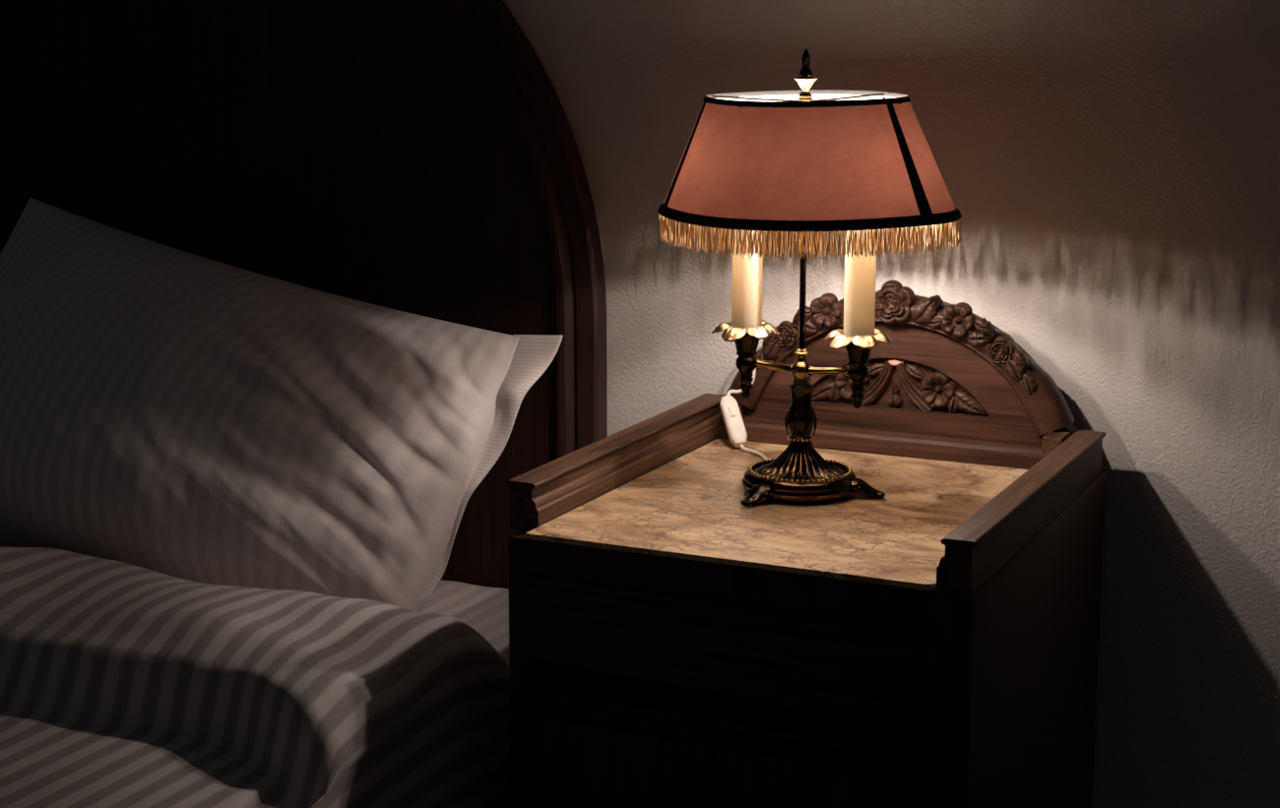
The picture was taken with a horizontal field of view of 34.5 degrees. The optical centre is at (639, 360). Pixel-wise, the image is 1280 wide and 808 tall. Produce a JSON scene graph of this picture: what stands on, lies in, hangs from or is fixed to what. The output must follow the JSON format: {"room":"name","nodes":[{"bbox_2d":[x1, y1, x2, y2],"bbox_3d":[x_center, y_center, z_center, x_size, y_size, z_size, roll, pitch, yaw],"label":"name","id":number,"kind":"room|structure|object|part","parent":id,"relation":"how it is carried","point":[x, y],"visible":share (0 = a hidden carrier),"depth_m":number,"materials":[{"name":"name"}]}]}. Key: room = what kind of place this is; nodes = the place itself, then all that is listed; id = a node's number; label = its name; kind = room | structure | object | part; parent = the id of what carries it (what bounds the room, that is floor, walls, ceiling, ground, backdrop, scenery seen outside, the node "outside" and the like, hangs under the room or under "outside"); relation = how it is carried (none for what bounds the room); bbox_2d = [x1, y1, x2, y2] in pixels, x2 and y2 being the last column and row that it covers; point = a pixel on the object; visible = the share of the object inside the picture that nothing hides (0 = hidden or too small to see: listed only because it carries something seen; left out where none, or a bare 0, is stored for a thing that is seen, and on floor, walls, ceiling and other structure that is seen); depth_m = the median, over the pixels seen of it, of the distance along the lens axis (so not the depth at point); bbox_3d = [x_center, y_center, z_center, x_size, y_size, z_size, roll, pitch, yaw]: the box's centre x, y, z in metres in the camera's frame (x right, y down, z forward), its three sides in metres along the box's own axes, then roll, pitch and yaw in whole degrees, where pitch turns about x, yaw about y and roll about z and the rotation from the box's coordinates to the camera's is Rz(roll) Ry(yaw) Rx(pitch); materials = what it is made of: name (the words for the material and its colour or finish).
{"room":"bedroom","nodes":[
{"label":"bedroom","id":0,"kind":"room"},
{"bbox_2d":[502,0,1279,807],"bbox_3d":[-0.124,-0.696,2.431,5.800,2.700,0.150,5,11,25],"label":"wall","id":1,"kind":"structure","parent":0,"point":[1111,168],"depth_m":2.19,"materials":[{"name":"paint"}]},
{"bbox_3d":[-0.899,0.974,1.073,5.800,0.100,3.468,5,11,25],"label":"floor","id":2,"kind":"structure","parent":0,"visible":0},
{"bbox_2d":[0,0,607,588],"bbox_3d":[-1.111,0.117,1.772,1.416,1.335,2.124,5,11,25],"label":"headboard","id":3,"kind":"object","parent":2,"relation":"on","point":[421,158],"visible":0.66,"depth_m":2.52,"materials":[{"name":"brown wood"}]},
{"bbox_2d":[422,580,509,665],"bbox_3d":[-1.100,0.472,1.814,1.375,0.162,2.074,5,11,25],"label":"mattress","id":4,"kind":"object","parent":3,"relation":"on","point":[485,609],"visible":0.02,"depth_m":2.39,"materials":[{"name":"white fabric"}]},
{"bbox_2d":[0,546,511,807],"bbox_3d":[-1.162,0.511,1.659,1.479,0.434,1.766,5,11,25],"label":"duvet","id":5,"kind":"object","parent":4,"relation":"on","point":[123,685],"visible":0.92,"depth_m":1.97,"materials":[{"name":"white fabric"}]},
{"bbox_2d":[0,196,563,612],"bbox_3d":[-0.535,0.055,2.427,0.882,0.435,0.321,5,11,25],"label":"pillow","id":6,"kind":"object","parent":4,"relation":"on","point":[165,410],"visible":0.93,"depth_m":2.31,"materials":[{"name":"white fabric"}]},
{"bbox_2d":[506,279,1105,807],"bbox_3d":[0.179,0.338,2.083,0.467,0.790,0.498,5,11,25],"label":"nightstand","id":7,"kind":"object","parent":2,"relation":"on","point":[932,642],"visible":0.87,"depth_m":1.91,"materials":[{"name":"brown wood"}]},
{"bbox_3d":[-0.011,0.100,2.146,0.034,0.047,0.466,5,11,25],"label":"rail","id":8,"kind":"part","parent":7,"relation":"part of","materials":[{"name":"brown wood"}]},
{"bbox_3d":[0.072,0.493,1.885,0.407,0.295,0.006,5,11,25],"label":"door","id":9,"kind":"part","parent":7,"relation":"part of","materials":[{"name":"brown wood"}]},
{"bbox_3d":[0.072,0.274,1.845,0.407,0.120,0.006,5,11,25],"label":"drawer","id":10,"kind":"part","parent":7,"relation":"part of","materials":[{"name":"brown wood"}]},
{"bbox_2d":[657,48,961,507],"bbox_3d":[0.137,-0.094,2.083,0.252,0.440,0.388,-5,11,-26],"label":"table lamp","id":11,"kind":"object","parent":7,"relation":"on","point":[862,164],"visible":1,"depth_m":1.94,"materials":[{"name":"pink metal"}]},
{"bbox_2d":[719,395,747,447],"bbox_3d":[0.103,0.067,2.268,0.020,0.051,0.051,-4,11,-19],"label":"switch","id":12,"kind":"object","parent":11,"relation":"attached to","point":[729,407],"depth_m":2.26,"materials":[{"name":"beige plastic"}]},
{"bbox_2d":[711,230,780,398],"bbox_3d":[0.106,-0.057,2.059,0.066,0.195,0.071,5,11,25],"label":"candle","id":13,"kind":"object","parent":11,"relation":"on","point":[746,327],"depth_m":2.05,"materials":[{"name":"beige wax"}]},
{"bbox_3d":[0.123,0.045,2.223,0.071,0.116,0.227,1,10,6],"label":"power cord","id":14,"kind":"part","parent":11,"relation":"part of","materials":[{"name":"beige plastic"}]},
{"bbox_3d":[0.133,0.006,2.058,0.044,0.013,0.010,5,11,25],"label":"arm","id":15,"kind":"part","parent":11,"relation":"part of","materials":[{"name":"gold metal"}]},
{"bbox_3d":[0.160,-0.132,2.020,0.006,0.245,0.006,5,11,25],"label":"rod","id":16,"kind":"part","parent":11,"relation":"part of","materials":[{"name":"black metal"}]},
{"bbox_3d":[0.163,-0.199,2.009,0.252,0.120,0.252,-4,11,-19],"label":"lamp shade","id":17,"kind":"part","parent":11,"relation":"part of","materials":[{"name":"red fabric"}]},
{"bbox_3d":[0.188,0.010,2.032,0.044,0.013,0.010,5,11,25],"label":"arm","id":18,"kind":"part","parent":11,"relation":"part of","materials":[{"name":"gold metal"}]},
{"bbox_2d":[823,229,895,408],"bbox_3d":[0.214,-0.048,2.010,0.072,0.195,0.064,5,11,25],"label":"candle","id":19,"kind":"object","parent":11,"relation":"on","point":[859,336],"depth_m":2.00,"materials":[{"name":"beige wax"}]},
{"bbox_3d":[0.269,0.090,2.236,0.394,0.022,0.018,5,11,25],"label":"moulding","id":20,"kind":"part","parent":7,"relation":"part of","materials":[{"name":"brown wood"}]},
{"bbox_3d":[0.279,0.014,2.241,0.392,0.171,0.024,5,11,25],"label":"crest panel","id":21,"kind":"part","parent":7,"relation":"part of","materials":[{"name":"brown wood"}]},
{"bbox_3d":[0.368,0.135,1.950,0.034,0.047,0.477,5,11,25],"label":"rail","id":22,"kind":"part","parent":7,"relation":"part of","materials":[{"name":"brown wood"}]}
]}

